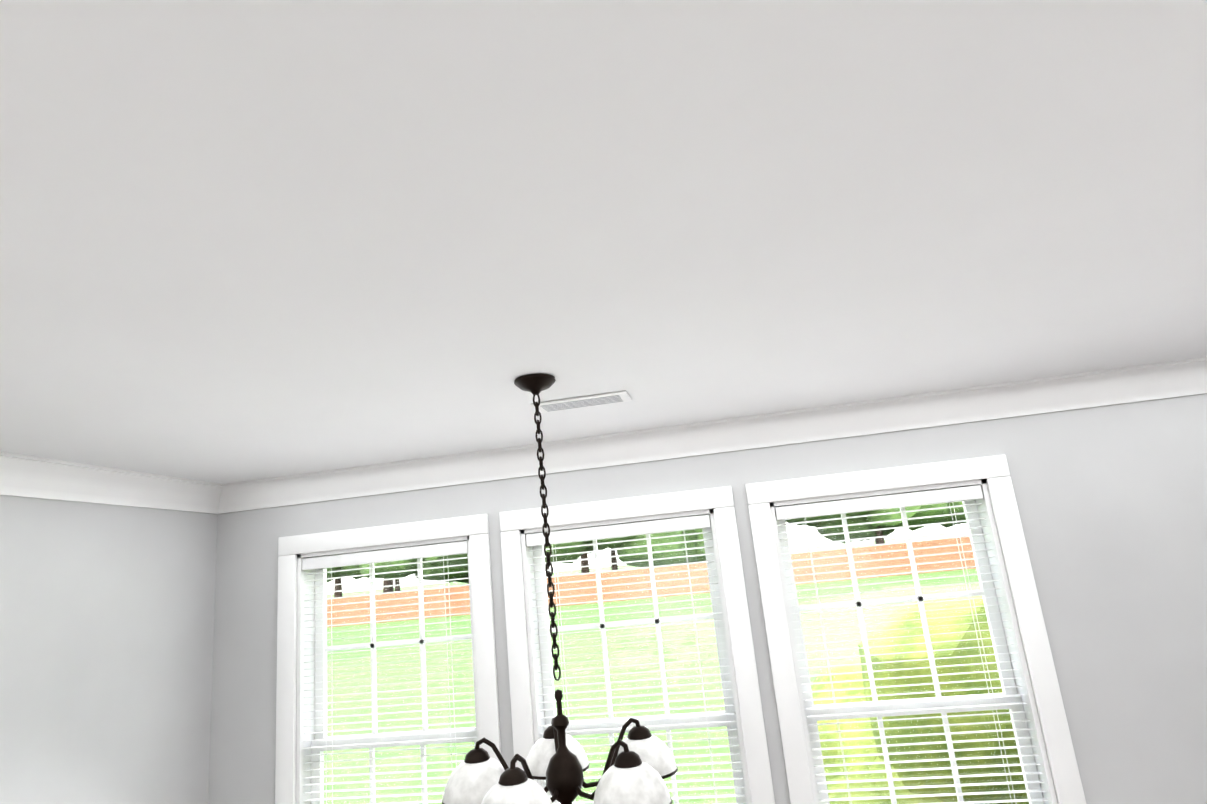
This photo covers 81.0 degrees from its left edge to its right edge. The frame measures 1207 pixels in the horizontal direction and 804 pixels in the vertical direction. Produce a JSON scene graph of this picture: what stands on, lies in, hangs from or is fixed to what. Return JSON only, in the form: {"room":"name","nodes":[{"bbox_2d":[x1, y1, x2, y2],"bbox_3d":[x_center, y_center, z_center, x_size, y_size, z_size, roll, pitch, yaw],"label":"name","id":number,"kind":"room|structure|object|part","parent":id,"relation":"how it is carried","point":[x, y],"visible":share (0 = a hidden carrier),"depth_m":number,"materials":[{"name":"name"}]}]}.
{"room":"dining room","nodes":[
{"label":"dining room","id":0,"kind":"room"},
{"bbox_2d":[0,495,217,803],"bbox_3d":[-2.798,0.688,-1.517,0.150,2.700,10.250,-8,-14,9],"label":"wall","id":1,"kind":"structure","parent":0,"point":[107,612],"depth_m":2.81,"materials":[{"name":"paint"}]},
{"bbox_2d":[0,452,223,513],"bbox_3d":[-2.810,-0.590,-1.308,0.102,0.128,10.100,-8,-14,9],"label":"crown molding","id":2,"kind":"structure","parent":1,"relation":"attached to","point":[32,477],"depth_m":2.84,"materials":[{"name":"white wood"}]},
{"bbox_2d":[0,0,1206,483],"bbox_3d":[-0.645,-0.998,-1.630,7.750,0.100,10.400,-8,-14,9],"label":"ceiling","id":3,"kind":"structure","parent":0,"point":[244,240],"depth_m":1.21,"materials":[{"name":"paint"}]},
{"bbox_2d":[514,374,560,680],"label":"chain","id":4,"kind":"object","parent":3,"relation":"hanging from","point":[533,383],"depth_m":2.09,"materials":[{"name":"brown metal"}]},
{"bbox_2d":[442,689,677,803],"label":"chandelier","id":5,"kind":"object","parent":3,"relation":"hanging from","point":[640,765],"depth_m":1.87,"materials":[{"name":"white glass"}]},
{"bbox_2d":[530,391,631,412],"bbox_3d":[-0.076,0.002,2.499,0.340,0.008,0.140,-8,-14,9],"label":"ceiling vent","id":6,"kind":"object","parent":3,"relation":"in","point":[585,401],"visible":0.96,"depth_m":2.48,"materials":[{"name":"grey metal"}]},
{"bbox_2d":[208,393,1206,803],"bbox_3d":[1.210,1.347,2.834,6.150,2.700,0.150,-8,-14,9],"label":"wall","id":7,"kind":"structure","parent":0,"point":[1112,503],"depth_m":2.86,"materials":[{"name":"paint"}]},
{"bbox_2d":[275,514,500,803],"bbox_3d":[-0.951,1.532,3.195,1.060,1.920,0.210,-8,-14,9],"label":"window","id":8,"kind":"structure","parent":7,"relation":"in","point":[291,730],"depth_m":3.28,"materials":[{"name":"white wood"}]},
{"bbox_2d":[302,541,476,803],"bbox_3d":[-0.956,1.532,3.161,0.836,1.710,0.056,-8,-14,9],"label":"window blind","id":9,"kind":"object","parent":8,"relation":"attached to","point":[396,554],"visible":0.77,"depth_m":3.25,"materials":[{"name":"white plastic"}]},
{"bbox_3d":[-0.939,1.550,3.253,0.880,1.750,0.085,-8,-14,9],"label":"window sash","id":10,"kind":"part","parent":8,"relation":"part of","materials":[{"name":"white wood"}]},
{"bbox_2d":[499,486,774,803],"bbox_3d":[0.145,1.382,3.019,1.060,1.920,0.210,-8,-14,9],"label":"window","id":11,"kind":"structure","parent":7,"relation":"in","point":[716,504],"depth_m":3.09,"materials":[{"name":"white wood"}]},
{"bbox_2d":[526,515,745,803],"bbox_3d":[0.140,1.382,2.986,0.836,1.710,0.056,-8,-14,9],"label":"window blind","id":12,"kind":"object","parent":11,"relation":"attached to","point":[683,524],"visible":0.77,"depth_m":3.09,"materials":[{"name":"white plastic"}]},
{"bbox_3d":[0.157,1.401,3.078,0.880,1.750,0.085,-8,-14,9],"label":"window sash","id":13,"kind":"part","parent":11,"relation":"part of","materials":[{"name":"white wood"}]},
{"bbox_2d":[224,357,1206,512],"bbox_3d":[1.050,0.078,3.016,5.880,0.128,0.102,-8,-14,9],"label":"crown molding","id":14,"kind":"structure","parent":7,"relation":"attached to","point":[1187,377],"depth_m":3.08,"materials":[{"name":"white wood"}]},
{"bbox_2d":[745,454,1085,803],"bbox_3d":[1.241,1.232,2.843,1.060,1.920,0.210,-8,-14,9],"label":"window","id":15,"kind":"structure","parent":7,"relation":"in","point":[764,499],"depth_m":2.89,"materials":[{"name":"white wood"}]},
{"bbox_3d":[1.253,1.251,2.902,0.880,1.750,0.085,-8,-14,9],"label":"window sash","id":16,"kind":"part","parent":15,"relation":"part of","materials":[{"name":"white wood"}]},
{"bbox_2d":[775,485,1048,803],"bbox_3d":[1.236,1.232,2.810,0.836,1.710,0.056,-8,-14,9],"label":"window blind","id":17,"kind":"object","parent":15,"relation":"attached to","point":[930,497],"visible":0.94,"depth_m":2.86,"materials":[{"name":"white plastic"}]},
{"label":"outside","id":18,"kind":"structure","parent":0,"visible":0},
{"bbox_2d":[324,531,980,803],"bbox_3d":[13.465,13.274,56.776,170.000,3.438,112.940,-8,-14,9],"label":"ground","id":19,"kind":"structure","parent":18,"point":[335,670],"depth_m":16.12,"materials":[{"name":"green plant"}]},
{"bbox_2d":[334,579,337,597],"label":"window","id":20,"kind":"structure","parent":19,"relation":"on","point":[336,582],"depth_m":64.90,"materials":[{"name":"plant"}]},
{"bbox_2d":[327,567,362,596],"bbox_3d":[-18.340,10.958,48.554,7.992,7.857,7.262,-8,-14,9],"label":"tree","id":21,"kind":"object","parent":19,"relation":"on","point":[339,574],"depth_m":47.54,"materials":[{"name":"green plant"}]},
{"bbox_2d":[343,558,422,591],"bbox_3d":[-13.930,10.361,47.769,8.948,7.823,8.383,-8,-14,9],"label":"tree","id":22,"kind":"object","parent":19,"relation":"on","point":[386,569],"depth_m":44.73,"materials":[{"name":"green plant"}]},
{"bbox_2d":[383,578,393,592],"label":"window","id":23,"kind":"structure","parent":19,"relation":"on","point":[386,583],"depth_m":57.57,"materials":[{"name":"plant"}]},
{"bbox_2d":[415,554,468,583],"bbox_3d":[-8.864,9.700,48.642,10.196,8.450,11.794,-8,-14,9],"label":"tree","id":24,"kind":"object","parent":19,"relation":"on","point":[436,571],"depth_m":45.70,"materials":[{"name":"green plant"}]},
{"bbox_2d":[545,541,589,576],"bbox_3d":[-3.623,7.723,45.341,7.968,9.872,7.978,-8,-14,9],"label":"tree","id":25,"kind":"object","parent":19,"relation":"on","point":[569,557],"depth_m":42.26,"materials":[{"name":"green plant"}]},
{"bbox_2d":[581,553,590,583],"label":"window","id":26,"kind":"structure","parent":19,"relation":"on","point":[583,556],"depth_m":57.76,"materials":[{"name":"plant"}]},
{"bbox_2d":[586,536,635,569],"bbox_3d":[0.268,8.037,46.836,9.557,9.110,9.484,-8,-14,9],"label":"tree","id":27,"kind":"object","parent":19,"relation":"on","point":[613,559],"depth_m":43.99,"materials":[{"name":"green plant"}]},
{"bbox_2d":[327,537,975,627],"bbox_3d":[9.352,8.383,35.202,110.035,1.650,0.060,-8,-14,9],"label":"fence","id":28,"kind":"object","parent":19,"relation":"on","point":[930,543],"depth_m":36.23,"materials":[{"name":"brown wood"}]},
{"bbox_2d":[616,529,705,581],"bbox_3d":[5.713,8.134,46.274,10.888,7.674,9.031,-8,-14,9],"label":"tree","id":29,"kind":"object","parent":19,"relation":"on","point":[663,547],"depth_m":43.07,"materials":[{"name":"green plant"}]},
{"bbox_2d":[786,516,822,526],"bbox_3d":[11.035,6.682,45.296,9.475,8.992,9.369,-8,-14,9],"label":"tree","id":30,"kind":"object","parent":19,"relation":"on","point":[811,524],"depth_m":42.70,"materials":[{"name":"green plant"}]},
{"bbox_2d":[815,503,949,565],"bbox_3d":[16.599,5.724,43.055,8.610,8.821,9.774,-8,-14,9],"label":"tree","id":31,"kind":"object","parent":19,"relation":"on","point":[869,519],"depth_m":40.98,"materials":[{"name":"green plant"}]},
{"bbox_2d":[811,591,1028,803],"bbox_3d":[2.345,2.323,4.160,2.454,2.412,2.023,-8,-14,9],"label":"bush","id":32,"kind":"object","parent":19,"relation":"on","point":[919,688],"depth_m":3.67,"materials":[{"name":"green plant"}]},
{"bbox_2d":[936,501,966,527],"bbox_3d":[21.908,5.256,42.323,7.402,8.294,7.952,-8,-14,9],"label":"tree","id":33,"kind":"object","parent":19,"relation":"on","point":[958,517],"depth_m":40.28,"materials":[{"name":"green plant"}]}
]}

